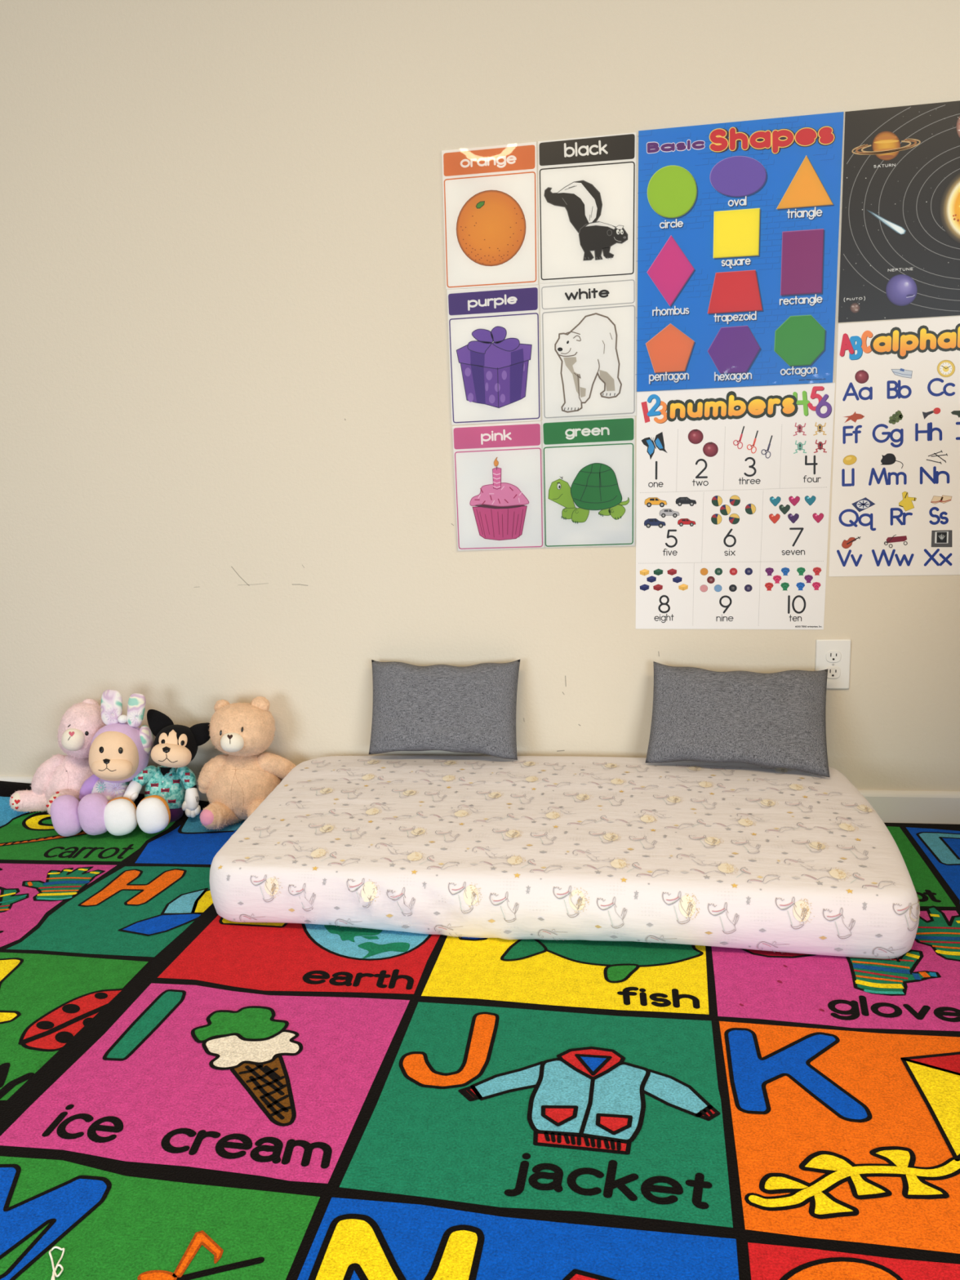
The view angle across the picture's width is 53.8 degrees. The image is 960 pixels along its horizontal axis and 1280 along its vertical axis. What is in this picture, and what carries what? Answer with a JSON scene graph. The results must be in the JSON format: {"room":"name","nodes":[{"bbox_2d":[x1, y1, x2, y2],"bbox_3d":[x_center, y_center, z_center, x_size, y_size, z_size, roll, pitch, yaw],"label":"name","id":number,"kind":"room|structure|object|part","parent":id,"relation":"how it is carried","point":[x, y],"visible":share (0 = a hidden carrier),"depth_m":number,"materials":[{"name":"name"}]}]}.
{"room":"children's room","nodes":[
{"label":"children's room","id":0,"kind":"room"},
{"bbox_2d":[0,0,959,791],"bbox_3d":[-0.439,-0.896,2.231,6.800,2.850,0.001,0,10,8],"label":"wall","id":1,"kind":"structure","parent":0,"point":[227,472],"depth_m":2.27,"materials":[{"name":"beige paint"}]},
{"bbox_2d":[0,775,959,824],"bbox_3d":[-0.400,0.413,2.463,6.800,0.090,0.014,0,10,8],"label":"baseboard","id":2,"kind":"structure","parent":1,"relation":"attached to","point":[913,806],"depth_m":2.25,"materials":[{"name":"white paint"}]},
{"bbox_2d":[441,142,537,288],"bbox_3d":[0.023,-0.962,2.150,0.223,0.303,0.009,0,10,8],"label":"card","id":3,"kind":"object","parent":1,"relation":"attached to","point":[490,193],"visible":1,"depth_m":2.15,"materials":[{"name":"white paper"}]},
{"bbox_2d":[446,284,540,425],"bbox_3d":[0.033,-0.663,2.206,0.220,0.307,0.006,0,10,8],"label":"card","id":4,"kind":"object","parent":1,"relation":"attached to","point":[494,332],"visible":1,"depth_m":2.21,"materials":[{"name":"white paper"}]},
{"bbox_2d":[452,421,544,551],"bbox_3d":[0.044,-0.365,2.259,0.221,0.300,0.007,0,10,8],"label":"card","id":5,"kind":"object","parent":1,"relation":"attached to","point":[498,468],"visible":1,"depth_m":2.26,"materials":[{"name":"white paper"}]},
{"bbox_2d":[537,132,635,283],"bbox_3d":[0.240,-0.965,2.121,0.225,0.307,0.006,0,10,8],"label":"card","id":6,"kind":"object","parent":1,"relation":"attached to","point":[587,185],"visible":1,"depth_m":2.12,"materials":[{"name":"white paper"}]},
{"bbox_2d":[539,279,635,420],"bbox_3d":[0.249,-0.666,2.175,0.225,0.305,0.006,0,10,8],"label":"card","id":7,"kind":"object","parent":1,"relation":"attached to","point":[588,329],"visible":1,"depth_m":2.18,"materials":[{"name":"white paper"}]},
{"bbox_2d":[542,416,635,546],"bbox_3d":[0.256,-0.370,2.229,0.222,0.299,0.006,0,10,8],"label":"card","id":8,"kind":"object","parent":1,"relation":"attached to","point":[588,464],"visible":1,"depth_m":2.23,"materials":[{"name":"white paper"}]},
{"bbox_2d":[635,382,835,629],"bbox_3d":[0.586,-0.299,2.199,0.442,0.561,0.002,0,10,8],"label":"chart","id":9,"kind":"object","parent":1,"relation":"attached to","point":[733,484],"visible":1,"depth_m":2.20,"materials":[{"name":"paper"}]},
{"bbox_2d":[635,111,844,391],"bbox_3d":[0.569,-0.850,2.096,0.442,0.562,0.006,0,10,8],"label":"chart","id":10,"kind":"object","parent":1,"relation":"attached to","point":[738,229],"visible":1,"depth_m":2.10,"materials":[{"name":"blue paper"}]},
{"bbox_2d":[814,639,851,688],"bbox_3d":[0.832,0.057,2.228,0.079,0.120,0.008,0,10,8],"label":"wall outlet","id":11,"kind":"object","parent":1,"relation":"attached to","point":[833,655],"visible":0.94,"depth_m":2.22,"materials":[{"name":"white plastic"}]},
{"bbox_2d":[826,666,840,678],"bbox_3d":[0.832,0.077,2.229,0.034,0.028,0.002,0,10,8],"label":"receptacle","id":12,"kind":"object","parent":11,"relation":"attached to","point":[833,672],"depth_m":2.23,"materials":[{"name":"white plastic"}]},
{"bbox_2d":[826,650,840,662],"bbox_3d":[0.831,0.039,2.222,0.034,0.028,0.002,0,10,8],"label":"receptacle","id":13,"kind":"object","parent":11,"relation":"attached to","point":[831,655],"depth_m":2.22,"materials":[{"name":"white plastic"}]},
{"bbox_2d":[828,315,959,576],"bbox_3d":[1.021,-0.428,2.114,0.442,0.569,0.002,0,10,8],"label":"chart","id":14,"kind":"object","parent":1,"relation":"attached to","point":[895,505],"visible":1,"depth_m":2.13,"materials":[{"name":"paper"}]},
{"bbox_2d":[838,100,959,322],"bbox_3d":[1.061,-0.921,2.015,0.562,0.440,0.006,0,10,8],"label":"chart","id":15,"kind":"object","parent":1,"relation":"attached to","point":[900,258],"visible":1,"depth_m":2.04,"materials":[{"name":"black paper"}]},
{"bbox_3d":[-0.705,0.899,0.267,6.800,0.060,4.650,0,10,8],"label":"floor","id":16,"kind":"structure","parent":0,"visible":0},
{"bbox_2d":[0,781,246,1106],"bbox_3d":[-1.635,0.604,1.643,2.179,0.083,1.984,0,10,8],"label":"rug","id":17,"kind":"object","parent":16,"relation":"on","point":[82,914],"visible":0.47,"depth_m":1.93,"materials":[{"name":"carpet"}]},
{"bbox_2d":[8,698,106,814],"bbox_3d":[-1.081,0.314,2.451,0.236,0.324,0.209,4,12,30],"label":"plush bear","id":18,"kind":"object","parent":17,"relation":"on","point":[60,775],"visible":0.77,"depth_m":2.42},
{"bbox_3d":[-1.153,0.416,2.458,0.135,0.070,0.068,-5,11,-16],"label":"leg","id":19,"kind":"part","parent":18,"relation":"part of","materials":[{"name":"pink fabric"}]},
{"bbox_3d":[-1.119,0.358,2.456,0.100,0.126,0.074,0,10,8],"label":"arm","id":20,"kind":"part","parent":18,"relation":"part of"},
{"bbox_3d":[-1.052,0.412,2.400,0.074,0.073,0.122,0,10,8],"label":"leg","id":21,"kind":"part","parent":18,"relation":"part of","materials":[{"name":"pink fabric"}]},
{"bbox_2d":[50,689,154,836],"bbox_3d":[-0.944,0.303,2.364,0.224,0.345,0.190,0,10,8],"label":"plush bunny","id":22,"kind":"object","parent":17,"relation":"on","point":[120,750],"visible":0.93,"depth_m":2.33,"materials":[{"name":"fabric"}]},
{"bbox_3d":[-0.984,0.372,2.392,0.037,0.061,0.061,7,14,41],"label":"arm","id":23,"kind":"part","parent":22,"relation":"part of"},
{"bbox_2d":[90,689,154,782],"bbox_3d":[-0.905,0.244,2.376,0.150,0.236,0.135,0,10,8],"label":"stuffed bunny head","id":24,"kind":"object","parent":22,"relation":"attached to","point":[123,742],"depth_m":2.36,"materials":[{"name":"fabric"}]},
{"bbox_2d":[103,709,210,835],"bbox_3d":[-0.802,0.332,2.355,0.180,0.291,0.242,4,12,31],"label":"stuffed animal","id":25,"kind":"object","parent":17,"relation":"on","point":[171,789],"visible":1,"depth_m":2.35},
{"bbox_2d":[151,782,158,786],"bbox_3d":[-0.818,0.364,2.375,0.022,0.010,0.006,0,10,8],"label":"print","id":26,"kind":"object","parent":25,"relation":"attached to","point":[153,784],"depth_m":2.37,"materials":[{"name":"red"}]},
{"bbox_2d":[160,787,169,792],"bbox_3d":[-0.790,0.377,2.373,0.020,0.012,0.010,0,10,8],"label":"print","id":27,"kind":"object","parent":25,"relation":"on","point":[162,789],"depth_m":2.37,"materials":[{"name":"red fabric"}]},
{"bbox_2d":[167,799,176,803],"bbox_3d":[-0.776,0.406,2.381,0.017,0.014,0.013,0,10,8],"label":"print","id":28,"kind":"object","parent":25,"relation":"on","point":[169,801],"depth_m":2.38,"materials":[{"name":"red fabric"}]},
{"bbox_2d":[172,778,180,783],"bbox_3d":[-0.768,0.358,2.393,0.013,0.014,0.024,0,10,8],"label":"print","id":29,"kind":"object","parent":25,"relation":"attached to","point":[174,780],"depth_m":2.39,"materials":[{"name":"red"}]},
{"bbox_2d":[197,695,296,830],"bbox_3d":[-0.586,0.305,2.365,0.257,0.327,0.195,0,10,8],"label":"plush bear","id":30,"kind":"object","parent":17,"relation":"on","point":[235,784],"visible":0.95,"depth_m":2.34},
{"bbox_3d":[-0.666,0.337,2.380,0.096,0.101,0.064,-6,11,-22],"label":"arm","id":31,"kind":"part","parent":30,"relation":"part of"},
{"bbox_3d":[-0.640,0.433,2.366,0.074,0.079,0.141,5,12,31],"label":"leg","id":32,"kind":"part","parent":30,"relation":"part of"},
{"bbox_3d":[-0.549,0.420,2.359,0.075,0.074,0.118,-5,11,-18],"label":"leg","id":33,"kind":"part","parent":30,"relation":"part of","materials":[{"name":"beige fabric"}]},
{"bbox_3d":[-0.509,0.323,2.391,0.120,0.089,0.063,-4,11,-12],"label":"arm","id":34,"kind":"part","parent":30,"relation":"part of"},
{"bbox_2d":[0,822,959,1279],"bbox_3d":[0.735,0.620,1.312,2.905,0.007,2.077,0,10,8],"label":"rug","id":35,"kind":"object","parent":16,"relation":"on","point":[261,1100],"visible":0.92,"depth_m":1.29,"materials":[{"name":"carpet"}]},
{"bbox_2d":[48,1246,64,1279],"bbox_3d":[-0.472,0.699,1.056,0.017,0.004,0.060,-7,11,-25],"label":"thread","id":36,"kind":"object","parent":35,"relation":"on","point":[54,1273],"visible":1,"depth_m":1.05,"materials":[{"name":"white fabric"}]},
{"bbox_2d":[208,755,919,959],"bbox_3d":[0.162,0.421,2.021,1.349,0.168,0.682,0,10,8],"label":"mattress","id":37,"kind":"object","parent":35,"relation":"on","point":[726,855],"visible":0.98,"depth_m":1.81,"materials":[{"name":"white fabric"}]},
{"bbox_2d":[368,659,519,759],"bbox_3d":[-0.090,0.169,2.314,0.378,0.235,0.115,0,10,8],"label":"pillow","id":38,"kind":"object","parent":37,"relation":"on","point":[472,708],"visible":1,"depth_m":2.28,"materials":[{"name":"grey fabric"}]},
{"bbox_2d":[644,661,829,777],"bbox_3d":[0.594,0.176,2.189,0.413,0.236,0.153,0,11,12],"label":"pillow","id":39,"kind":"object","parent":37,"relation":"on","point":[774,719],"visible":1,"depth_m":2.16,"materials":[{"name":"grey fabric"}]}
]}

